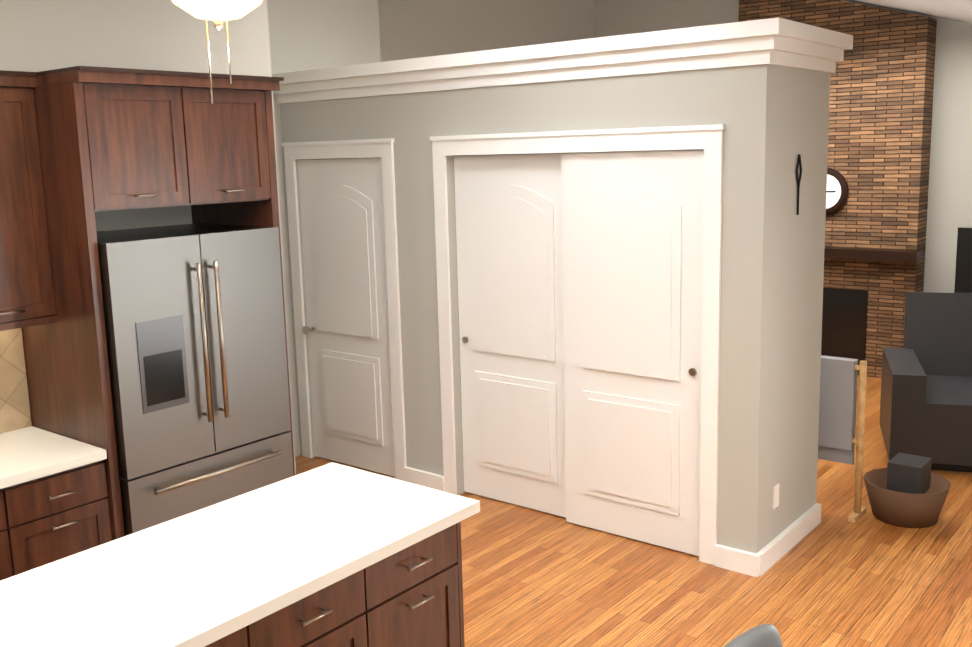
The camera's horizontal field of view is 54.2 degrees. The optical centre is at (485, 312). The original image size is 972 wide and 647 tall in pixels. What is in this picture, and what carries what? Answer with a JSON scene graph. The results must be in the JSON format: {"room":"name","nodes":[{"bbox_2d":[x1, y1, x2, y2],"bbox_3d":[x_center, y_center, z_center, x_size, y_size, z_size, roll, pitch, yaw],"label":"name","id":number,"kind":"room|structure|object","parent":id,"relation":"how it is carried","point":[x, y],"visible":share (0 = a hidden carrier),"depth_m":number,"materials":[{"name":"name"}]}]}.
{"room":"kitchen","nodes":[
{"label":"kitchen","id":0,"kind":"room"},
{"bbox_2d":[0,0,295,474],"bbox_3d":[-2.798,-0.381,3.640,0.150,3.950,4.950,6,12,38],"label":"wall","id":1,"kind":"structure","parent":0,"point":[46,35],"depth_m":4.73,"materials":[{"name":"grey paint"}]},
{"bbox_2d":[0,328,31,433],"bbox_3d":[-3.152,0.495,3.174,0.015,0.555,3.240,6,12,38],"label":"tile backsplash","id":2,"kind":"structure","parent":1,"relation":"attached to","point":[15,413],"depth_m":4.38,"materials":[{"name":"beige tile"}]},
{"bbox_2d":[0,70,56,325],"bbox_3d":[-2.178,-0.469,4.010,0.350,1.020,0.473,6,12,38],"label":"upper cabinet","id":3,"kind":"object","parent":1,"relation":"attached to","point":[27,299],"depth_m":4.01,"materials":[{"name":"brown wood"}]},
{"bbox_2d":[267,0,380,455],"bbox_3d":[-1.432,-1.097,6.657,0.150,4.300,1.900,6,12,38],"label":"wall","id":4,"kind":"structure","parent":0,"point":[304,35],"depth_m":6.71,"materials":[{"name":"grey paint"}]},
{"bbox_2d":[378,0,593,61],"bbox_3d":[0.053,-1.578,9.005,0.500,4.400,4.000,6,12,38],"label":"wall","id":5,"kind":"structure","parent":0,"point":[409,29],"depth_m":8.81,"materials":[{"name":"grey paint"}]},
{"bbox_2d":[280,64,829,552],"bbox_3d":[0.236,-0.154,5.974,3.460,2.580,0.850,6,12,38],"label":"wall","id":6,"kind":"structure","parent":0,"point":[774,118],"depth_m":4.93,"materials":[{"name":"grey paint"}]},
{"bbox_2d":[404,467,443,490],"bbox_3d":[-0.397,1.086,6.146,0.340,0.110,0.030,6,12,38],"label":"baseboard","id":7,"kind":"structure","parent":6,"relation":"attached to","point":[412,475],"depth_m":6.13,"materials":[{"name":"white wood"}]},
{"bbox_2d":[298,150,703,555],"bbox_3d":[-0.078,0.122,5.750,3.020,2.105,0.165,6,12,38],"label":"closet doors","id":8,"kind":"structure","parent":6,"relation":"in","point":[580,300],"depth_m":5.42,"materials":[{"name":"white wood"}]},
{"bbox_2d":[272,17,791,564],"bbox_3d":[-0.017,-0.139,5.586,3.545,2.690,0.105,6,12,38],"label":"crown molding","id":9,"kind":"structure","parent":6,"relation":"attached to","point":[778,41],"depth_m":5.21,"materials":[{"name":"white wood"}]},
{"bbox_2d":[773,483,778,509],"bbox_3d":[1.500,0.952,4.914,0.006,0.120,0.070,6,12,38],"label":"outlet","id":10,"kind":"object","parent":6,"relation":"attached to","point":[775,496],"visible":1,"depth_m":4.91,"materials":[{"name":"white plastic"}]},
{"bbox_2d":[751,503,820,576],"bbox_3d":[1.625,1.209,5.089,0.030,0.110,0.880,6,12,38],"label":"baseboard","id":11,"kind":"structure","parent":6,"relation":"attached to","point":[762,561],"depth_m":5.01,"materials":[{"name":"white wood"}]},
{"bbox_2d":[796,154,801,214],"bbox_3d":[1.572,-0.641,4.784,0.012,0.302,0.070,6,12,38],"label":"wall art","id":12,"kind":"object","parent":6,"relation":"attached to","point":[799,164],"visible":0.94,"depth_m":4.78,"materials":[{"name":"black metal"}]},
{"bbox_2d":[792,21,852,72],"bbox_3d":[1.613,-1.306,4.723,0.120,0.190,0.900,6,12,38],"label":"crown molding","id":13,"kind":"structure","parent":6,"relation":"attached to","point":[814,48],"depth_m":4.72,"materials":[{"name":"white wood"}]},
{"bbox_2d":[295,375,971,646],"bbox_3d":[1.018,1.398,4.627,8.800,0.080,10.800,6,12,38],"label":"floor","id":14,"kind":"structure","parent":0,"point":[538,578],"depth_m":4.71,"materials":[{"name":"brown wood"}]},
{"bbox_2d":[0,482,31,580],"bbox_3d":[-2.254,1.125,3.875,0.640,0.875,0.484,6,12,38],"label":"base cabinet","id":15,"kind":"object","parent":14,"relation":"on","point":[15,540],"depth_m":3.80,"materials":[{"name":"brown wood"}]},
{"bbox_2d":[24,458,111,568],"bbox_3d":[-2.025,1.072,4.159,0.640,0.875,0.489,6,12,38],"label":"base cabinet","id":16,"kind":"object","parent":14,"relation":"on","point":[54,504],"depth_m":3.97,"materials":[{"name":"brown wood"}]},
{"bbox_2d":[0,426,106,489],"bbox_3d":[-2.144,0.643,3.938,0.655,0.040,0.855,6,12,38],"label":"countertop","id":17,"kind":"structure","parent":16,"relation":"on","point":[27,454],"depth_m":4.02,"materials":[{"name":"white stone"}]},
{"bbox_2d":[21,66,294,540],"bbox_3d":[-1.543,0.158,4.592,0.730,2.510,1.030,6,12,38],"label":"cabinet","id":18,"kind":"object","parent":14,"relation":"on","point":[110,139],"depth_m":4.11,"materials":[{"name":"brown wood"}]},
{"bbox_2d":[96,224,293,535],"bbox_3d":[-1.518,0.503,4.617,0.756,1.780,0.900,6,12,38],"label":"refrigerator","id":19,"kind":"object","parent":14,"relation":"on","point":[195,330],"visible":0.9,"depth_m":4.31,"materials":[{"name":"silver metal"}]},
{"bbox_2d":[196,514,471,646],"bbox_3d":[-0.901,1.252,2.899,0.704,0.875,1.844,6,12,38],"label":"kitchen island","id":20,"kind":"object","parent":14,"relation":"on","point":[411,596],"depth_m":3.07,"materials":[{"name":"brown wood"}]},
{"bbox_2d":[0,462,479,646],"bbox_3d":[-0.918,0.793,2.843,0.760,0.040,1.930,6,12,38],"label":"island countertop","id":21,"kind":"structure","parent":20,"relation":"on","point":[189,580],"depth_m":2.89,"materials":[{"name":"white stone"}]},
{"bbox_2d":[723,623,782,646],"bbox_3d":[0.808,1.294,2.216,0.571,0.929,0.480,7,13,43],"label":"dining chair","id":22,"kind":"object","parent":14,"relation":"on","point":[765,635],"visible":1,"depth_m":2.39,"materials":[{"name":"grey plastic"}]},
{"bbox_2d":[738,0,936,377],"bbox_3d":[3.151,-1.265,8.844,1.800,3.677,0.475,6,12,38],"label":"chimney","id":23,"kind":"object","parent":14,"relation":"on","point":[880,109],"depth_m":8.52,"materials":[{"name":"brown brick"}]},
{"bbox_2d":[826,168,848,214],"bbox_3d":[3.120,-1.113,8.777,0.440,0.440,0.030,6,12,38],"label":"wall clock","id":24,"kind":"object","parent":23,"relation":"attached to","point":[837,190],"visible":0.38,"depth_m":8.70,"materials":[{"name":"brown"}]},
{"bbox_2d":[818,355,866,522],"bbox_3d":[1.946,0.710,5.567,0.520,0.920,0.200,6,12,38],"label":"easel","id":25,"kind":"object","parent":14,"relation":"on","point":[837,440],"visible":0.52,"depth_m":5.44,"materials":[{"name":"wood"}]},
{"bbox_2d":[863,453,949,527],"bbox_3d":[2.407,1.012,5.447,0.460,0.340,0.460,6,12,38],"label":"basket","id":26,"kind":"object","parent":14,"relation":"on","point":[904,490],"visible":1,"depth_m":5.34,"materials":[{"name":"brown wicker"}]},
{"bbox_2d":[880,292,971,472],"bbox_3d":[3.307,0.439,6.583,1.000,1.050,1.150,2,10,18],"label":"recliner armchair","id":27,"kind":"object","parent":14,"relation":"on","point":[926,397],"visible":0.9,"depth_m":6.45,"materials":[{"name":"grey leather"}]},
{"bbox_3d":[4.539,0.414,8.032,1.550,0.560,0.455,6,12,38],"label":"console","id":28,"kind":"object","parent":14,"relation":"on","visible":0},
{"bbox_2d":[954,227,971,292],"bbox_3d":[4.636,-0.299,8.037,1.220,0.800,0.080,6,12,38],"label":"screen panel","id":29,"kind":"object","parent":28,"relation":"on","point":[963,277],"depth_m":8.34,"materials":[{"name":"black"}]},
{"bbox_2d":[594,0,971,292],"bbox_3d":[3.331,-1.669,9.035,5.580,4.400,0.150,6,12,38],"label":"wall","id":30,"kind":"structure","parent":0,"point":[949,210],"depth_m":8.46,"materials":[{"name":"grey paint"}]},
{"bbox_2d":[847,0,971,23],"bbox_3d":[0.026,-2.183,4.755,5.600,1.752,10.400,6,12,38],"label":"ceiling","id":31,"kind":"structure","parent":0,"point":[958,10],"depth_m":7.28,"materials":[{"name":"grey paint"}]},
{"bbox_2d":[172,0,261,103],"bbox_3d":[-0.825,-1.135,2.910,1.302,0.975,1.294,6,12,38],"label":"ceiling fan","id":32,"kind":"object","parent":31,"relation":"hanging from","point":[218,12],"visible":1,"depth_m":2.86,"materials":[{"name":"silver metal"}]}
]}

